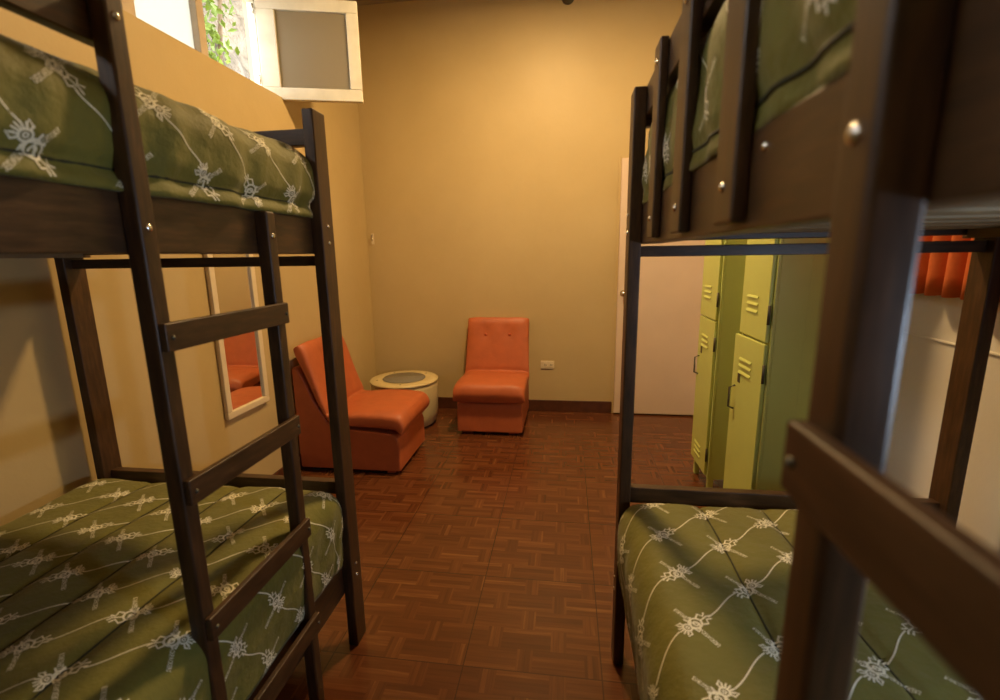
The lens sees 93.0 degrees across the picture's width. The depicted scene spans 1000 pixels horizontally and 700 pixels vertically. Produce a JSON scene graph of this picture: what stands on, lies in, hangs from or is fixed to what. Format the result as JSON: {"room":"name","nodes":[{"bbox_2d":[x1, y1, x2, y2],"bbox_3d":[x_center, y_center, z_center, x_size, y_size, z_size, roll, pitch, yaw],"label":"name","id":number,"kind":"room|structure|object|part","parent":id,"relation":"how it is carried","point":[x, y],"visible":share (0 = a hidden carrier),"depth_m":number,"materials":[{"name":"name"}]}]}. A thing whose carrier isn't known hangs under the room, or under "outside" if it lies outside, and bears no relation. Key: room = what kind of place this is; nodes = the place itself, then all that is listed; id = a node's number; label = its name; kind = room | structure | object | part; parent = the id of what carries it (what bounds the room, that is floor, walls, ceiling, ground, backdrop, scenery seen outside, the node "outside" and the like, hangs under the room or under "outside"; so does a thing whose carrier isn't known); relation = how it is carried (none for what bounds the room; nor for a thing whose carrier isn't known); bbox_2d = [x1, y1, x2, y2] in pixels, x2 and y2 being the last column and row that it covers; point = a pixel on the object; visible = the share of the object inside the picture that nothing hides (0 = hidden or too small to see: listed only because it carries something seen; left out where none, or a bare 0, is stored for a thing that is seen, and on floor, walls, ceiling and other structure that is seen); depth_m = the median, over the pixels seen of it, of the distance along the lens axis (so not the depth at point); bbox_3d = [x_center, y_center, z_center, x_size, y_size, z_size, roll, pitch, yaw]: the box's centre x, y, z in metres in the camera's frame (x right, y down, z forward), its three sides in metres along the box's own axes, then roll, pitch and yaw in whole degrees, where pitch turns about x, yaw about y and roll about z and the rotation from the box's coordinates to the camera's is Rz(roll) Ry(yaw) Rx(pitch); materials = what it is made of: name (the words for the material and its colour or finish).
{"room":"dormitory","nodes":[
{"label":"dormitory","id":0,"kind":"room"},
{"bbox_2d":[0,0,375,525],"bbox_3d":[-1.661,-0.518,1.211,0.220,3.290,5.900,1,11,8],"label":"wall","id":1,"kind":"structure","parent":0,"point":[46,452],"depth_m":1.95,"materials":[{"name":"beige paint"}]},
{"bbox_2d":[203,254,269,419],"bbox_3d":[-1.368,-0.191,2.466,0.023,1.052,0.340,1,11,8],"label":"wall mirror","id":2,"kind":"object","parent":1,"relation":"attached to","point":[240,358],"visible":0.52,"depth_m":2.48,"materials":[{"name":"white mirror"}]},
{"bbox_2d":[121,0,363,103],"bbox_3d":[-1.454,-1.392,0.829,0.624,0.572,4.358,1,11,8],"label":"window","id":3,"kind":"structure","parent":1,"relation":"in","point":[302,50],"depth_m":2.82,"materials":[{"name":"white paint"}]},
{"bbox_3d":[-1.558,-1.660,2.155,0.006,0.495,0.370,1,11,8],"label":"pane","id":4,"kind":"part","parent":3,"relation":"part of","materials":[{"name":"clear glass"}]},
{"bbox_3d":[-1.136,-1.792,2.845,0.575,0.555,0.036,-3,11,-9],"label":"open sash","id":5,"kind":"part","parent":3,"relation":"part of","materials":[{"name":"white paint"}]},
{"bbox_3d":[-1.119,-1.792,2.846,0.414,0.429,0.006,-3,11,-9],"label":"sash pane","id":6,"kind":"part","parent":3,"relation":"part of","materials":[{"name":"clear glass"}]},
{"bbox_2d":[272,454,302,474],"bbox_3d":[-1.523,1.048,1.502,0.012,0.100,5.888,1,11,8],"label":"baseboard","id":7,"kind":"structure","parent":1,"relation":"attached to","point":[280,471],"depth_m":2.87,"materials":[{"name":"brown wood"}]},
{"bbox_2d":[346,0,414,5],"bbox_3d":[-0.135,-2.170,0.661,3.353,0.120,6.340,1,11,8],"label":"ceiling","id":8,"kind":"structure","parent":0,"point":[359,2],"depth_m":3.67,"materials":[{"name":"white paint"}]},
{"bbox_2d":[275,408,723,699],"bbox_3d":[-0.084,1.163,1.329,3.353,0.100,6.340,1,11,8],"label":"floor","id":9,"kind":"structure","parent":0,"point":[487,560],"depth_m":2.12,"materials":[{"name":"wood"}]},
{"bbox_2d":[0,0,365,699],"bbox_3d":[-1.095,0.352,0.686,0.956,1.774,1.960,1,11,8],"label":"bunk bed","id":10,"kind":"object","parent":9,"relation":"on","point":[67,224],"visible":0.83,"depth_m":1.02,"materials":[{"name":"brown wood"}]},
{"bbox_3d":[-0.744,-0.408,0.148,0.026,0.079,1.291,1,11,8],"label":"guard rail","id":11,"kind":"part","parent":10,"relation":"part of","materials":[{"name":"brown wood"}]},
{"bbox_3d":[-1.422,0.165,1.667,0.034,1.765,0.072,1,11,8],"label":"post","id":12,"kind":"part","parent":10,"relation":"part of","materials":[{"name":"brown wood"}]},
{"bbox_3d":[-0.981,-0.280,1.520,0.876,0.030,0.030,1,11,8],"label":"rail","id":13,"kind":"part","parent":10,"relation":"part of","materials":[{"name":"brown wood"}]},
{"bbox_3d":[-0.970,0.456,1.667,0.876,0.044,0.030,1,11,8],"label":"rail","id":14,"kind":"part","parent":10,"relation":"part of","materials":[{"name":"brown wood"}]},
{"bbox_3d":[-0.986,-0.627,1.450,0.876,0.046,0.030,1,11,8],"label":"rail","id":15,"kind":"part","parent":10,"relation":"part of","materials":[{"name":"brown wood"}]},
{"bbox_3d":[-0.527,0.176,1.543,0.034,1.765,0.072,1,11,8],"label":"post","id":16,"kind":"part","parent":10,"relation":"part of","materials":[{"name":"brown wood"}]},
{"bbox_3d":[-1.113,-0.251,0.567,0.778,0.197,1.748,1,11,8],"label":"mattress","id":17,"kind":"object","parent":10,"relation":"on","visible":0},
{"bbox_2d":[0,34,314,217],"bbox_3d":[-1.110,-0.330,0.562,0.917,0.249,1.890,1,11,8],"label":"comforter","id":18,"kind":"object","parent":17,"relation":"on","point":[55,117],"visible":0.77,"depth_m":0.83,"materials":[{"name":"green fabric"}]},
{"bbox_2d":[292,336,429,472],"bbox_3d":[-0.896,0.323,3.194,0.723,0.840,0.574,1,11,8],"label":"lounge chair","id":19,"kind":"object","parent":9,"relation":"on","point":[386,426],"visible":0.8,"depth_m":2.99,"materials":[{"name":"orange leather"}]},
{"bbox_2d":[370,370,437,428],"bbox_3d":[-0.777,0.411,3.901,0.550,0.386,0.550,1,11,8],"label":"side table","id":20,"kind":"object","parent":9,"relation":"on","point":[426,382],"visible":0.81,"depth_m":3.78,"materials":[{"name":"beige plastic"}]},
{"bbox_2d":[453,317,528,433],"bbox_3d":[-0.045,0.186,3.814,0.544,0.839,0.672,1,11,8],"label":"lounge chair","id":21,"kind":"object","parent":9,"relation":"on","point":[492,394],"visible":1,"depth_m":3.69,"materials":[{"name":"orange leather"}]},
{"bbox_2d":[691,239,746,487],"bbox_3d":[1.340,-0.113,2.627,0.430,1.850,0.316,1,11,8],"label":"locker","id":22,"kind":"object","parent":9,"relation":"on","point":[723,276],"visible":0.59,"depth_m":2.58,"materials":[{"name":"green metal"}]},
{"bbox_3d":[1.159,0.085,2.799,0.030,0.119,0.010,1,11,8],"label":"handle","id":23,"kind":"part","parent":22,"relation":"part of","materials":[{"name":"metal"}]},
{"bbox_3d":[1.224,0.714,2.953,0.030,0.104,0.030,1,11,8],"label":"leg","id":24,"kind":"part","parent":22,"relation":"part of","materials":[{"name":"metal"}]},
{"bbox_3d":[1.169,0.249,2.726,0.015,0.866,0.290,1,11,8],"label":"door","id":25,"kind":"part","parent":22,"relation":"part of","materials":[{"name":"metal"}]},
{"bbox_3d":[1.187,0.768,2.688,0.030,0.104,0.030,1,11,8],"label":"leg","id":26,"kind":"part","parent":22,"relation":"part of","materials":[{"name":"metal"}]},
{"bbox_3d":[1.156,-0.592,2.558,0.015,0.834,0.290,1,11,8],"label":"door","id":27,"kind":"part","parent":22,"relation":"part of","materials":[{"name":"metal"}]},
{"bbox_3d":[1.177,-0.164,2.641,0.012,1.750,0.315,1,11,8],"label":"frame","id":28,"kind":"part","parent":22,"relation":"part of","materials":[{"name":"metal"}]},
{"bbox_2d":[723,238,828,510],"bbox_3d":[1.244,0.014,2.000,0.443,1.850,0.312,1,11,8],"label":"locker","id":29,"kind":"object","parent":9,"relation":"on","point":[774,353],"visible":0.37,"depth_m":1.90,"materials":[{"name":"green metal"}]},
{"bbox_3d":[1.056,0.213,2.168,0.030,0.119,0.010,0,11,5],"label":"handle","id":30,"kind":"part","parent":29,"relation":"part of","materials":[{"name":"metal"}]},
{"bbox_3d":[1.072,0.377,2.098,0.015,0.866,0.285,0,11,5],"label":"door","id":31,"kind":"part","parent":29,"relation":"part of","materials":[{"name":"metal"}]},
{"bbox_3d":[1.067,-0.465,1.929,0.015,0.834,0.285,1,11,8],"label":"door","id":32,"kind":"part","parent":29,"relation":"part of","materials":[{"name":"metal"}]},
{"bbox_3d":[1.088,-0.037,2.012,0.012,1.750,0.310,1,11,8],"label":"frame","id":33,"kind":"part","parent":29,"relation":"part of","materials":[{"name":"green metal"}]},
{"bbox_2d":[611,0,999,699],"bbox_3d":[0.695,0.361,0.468,0.956,1.787,1.960,1,11,8],"label":"bunk bed","id":34,"kind":"object","parent":9,"relation":"on","point":[902,147],"visible":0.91,"depth_m":0.30,"materials":[{"name":"brown wood"}]},
{"bbox_3d":[0.387,0.175,1.446,0.034,1.778,0.072,1,11,8],"label":"post","id":35,"kind":"part","parent":34,"relation":"part of","materials":[{"name":"brown wood"}]},
{"bbox_3d":[0.823,-0.624,1.229,0.876,0.046,0.030,1,11,8],"label":"rail","id":36,"kind":"part","parent":34,"relation":"part of","materials":[{"name":"brown wood"}]},
{"bbox_3d":[0.330,-0.558,0.748,0.026,0.079,1.137,1,11,8],"label":"guard rail","id":37,"kind":"part","parent":34,"relation":"part of","materials":[{"name":"brown wood"}]},
{"bbox_3d":[0.839,0.459,1.445,0.876,0.052,0.030,1,11,8],"label":"rail","id":38,"kind":"part","parent":34,"relation":"part of","materials":[{"name":"brown wood"}]},
{"bbox_3d":[0.828,-0.276,1.298,0.876,0.030,0.030,1,11,8],"label":"rail","id":39,"kind":"part","parent":34,"relation":"part of","materials":[{"name":"brown wood"}]},
{"bbox_3d":[1.281,0.186,1.323,0.034,1.778,0.072,1,11,8],"label":"post","id":40,"kind":"part","parent":34,"relation":"part of","materials":[{"name":"brown wood"}]},
{"bbox_3d":[0.696,-0.246,0.345,0.778,0.194,1.748,1,11,8],"label":"mattress","id":41,"kind":"object","parent":34,"relation":"on","visible":0},
{"bbox_2d":[641,0,856,203],"bbox_3d":[0.695,-0.357,0.330,0.899,0.305,1.891,1,11,8],"label":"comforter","id":42,"kind":"object","parent":41,"relation":"on","point":[805,46],"visible":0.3,"depth_m":0.47,"materials":[{"name":"green fabric"}]},
{"bbox_2d":[357,0,681,414],"bbox_3d":[0.309,-1.099,3.967,3.353,3.290,0.220,1,11,8],"label":"wall","id":43,"kind":"structure","parent":0,"point":[494,134],"depth_m":3.84,"materials":[{"name":"beige paint"}]},
{"bbox_2d":[438,397,611,412],"bbox_3d":[-0.081,0.481,4.222,2.108,0.103,0.012,1,11,8],"label":"baseboard","id":44,"kind":"structure","parent":43,"relation":"attached to","point":[443,402],"depth_m":4.13,"materials":[{"name":"brown wood"}]},
{"bbox_2d":[541,361,553,368],"bbox_3d":[0.408,0.128,4.081,0.116,0.068,0.013,1,11,8],"label":"wall outlet","id":45,"kind":"object","parent":43,"relation":"attached to","point":[544,364],"visible":1,"depth_m":4.08,"materials":[{"name":"beige plastic"}]},
{"bbox_2d":[562,0,573,4],"bbox_3d":[0.500,-2.607,3.484,0.096,0.096,0.071,1,11,8],"label":"ceiling fitting","id":46,"kind":"object","parent":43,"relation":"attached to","point":[566,2],"visible":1,"depth_m":3.51,"materials":[{"name":"metal"}]},
{"bbox_2d":[611,156,704,414],"bbox_3d":[1.334,-0.467,3.787,0.808,2.090,0.098,1,11,8],"label":"door","id":47,"kind":"structure","parent":43,"relation":"in","point":[670,288],"depth_m":3.86,"materials":[{"name":"white paint"}]},
{"bbox_3d":[1.340,-0.475,3.828,0.808,2.090,0.012,1,11,8],"label":"frame","id":48,"kind":"part","parent":47,"relation":"part of","materials":[{"name":"beige paint"}]},
{"bbox_2d":[884,293,999,553],"bbox_3d":[1.442,-0.479,0.781,0.220,3.290,5.900,1,11,8],"label":"wall","id":49,"kind":"structure","parent":0,"point":[926,365],"depth_m":1.55,"materials":[{"name":"white paint"}]},
{"bbox_2d":[906,332,999,356],"bbox_3d":[1.198,0.299,-0.083,0.006,0.010,3.850,1,11,8],"label":"trim","id":50,"kind":"structure","parent":49,"relation":"attached to","point":[907,333],"depth_m":1.54,"materials":[{"name":"white paint"}]},
{"bbox_2d":[912,235,999,302],"bbox_3d":[1.318,-0.508,0.963,0.074,0.873,1.430,1,11,8],"label":"curtain","id":51,"kind":"object","parent":49,"relation":"attached to","point":[945,275],"visible":0.12,"depth_m":1.47,"materials":[{"name":"orange fabric"}]},
{"label":"outside","id":52,"kind":"structure","parent":0,"visible":0},
{"bbox_3d":[-4.916,0.652,4.430,7.062,0.130,13.000,1,11,8],"label":"ground","id":53,"kind":"structure","parent":52,"visible":0},
{"bbox_2d":[202,0,239,64],"bbox_3d":[-2.371,-1.606,4.040,0.469,4.375,0.494,1,11,8],"label":"shrub","id":54,"kind":"object","parent":53,"relation":"on","point":[217,37],"visible":0.13,"depth_m":3.90,"materials":[{"name":"green plant"}]},
{"bbox_3d":[-2.372,-1.381,4.072,0.280,3.923,0.336,1,11,8],"label":"stem","id":55,"kind":"part","parent":54,"relation":"part of","materials":[{"name":"green plant"}]},
{"bbox_2d":[202,0,250,79],"bbox_3d":[-2.658,-2.124,6.229,0.872,4.600,3.281,1,11,8],"label":"wall","id":56,"kind":"structure","parent":53,"relation":"on","point":[239,63],"depth_m":4.66,"materials":[{"name":"paint"}]},
{"bbox_3d":[-1.097,0.824,0.782,0.788,0.301,1.758,1,11,8],"label":"mattress","id":57,"kind":"object","parent":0,"visible":0},
{"bbox_2d":[0,478,343,699],"bbox_3d":[-1.103,0.749,0.774,0.947,0.298,1.851,1,11,8],"label":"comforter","id":58,"kind":"object","parent":57,"relation":"on","point":[93,606],"visible":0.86,"depth_m":1.13,"materials":[{"name":"green fabric"}]},
{"bbox_3d":[0.712,0.841,0.563,0.788,0.301,1.758,1,11,8],"label":"mattress","id":59,"kind":"object","parent":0,"visible":0},
{"bbox_2d":[617,503,976,699],"bbox_3d":[0.701,0.783,0.559,0.940,0.359,1.854,1,11,8],"label":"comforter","id":60,"kind":"object","parent":59,"relation":"on","point":[704,589],"visible":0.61,"depth_m":0.98,"materials":[{"name":"green fabric"}]}
]}

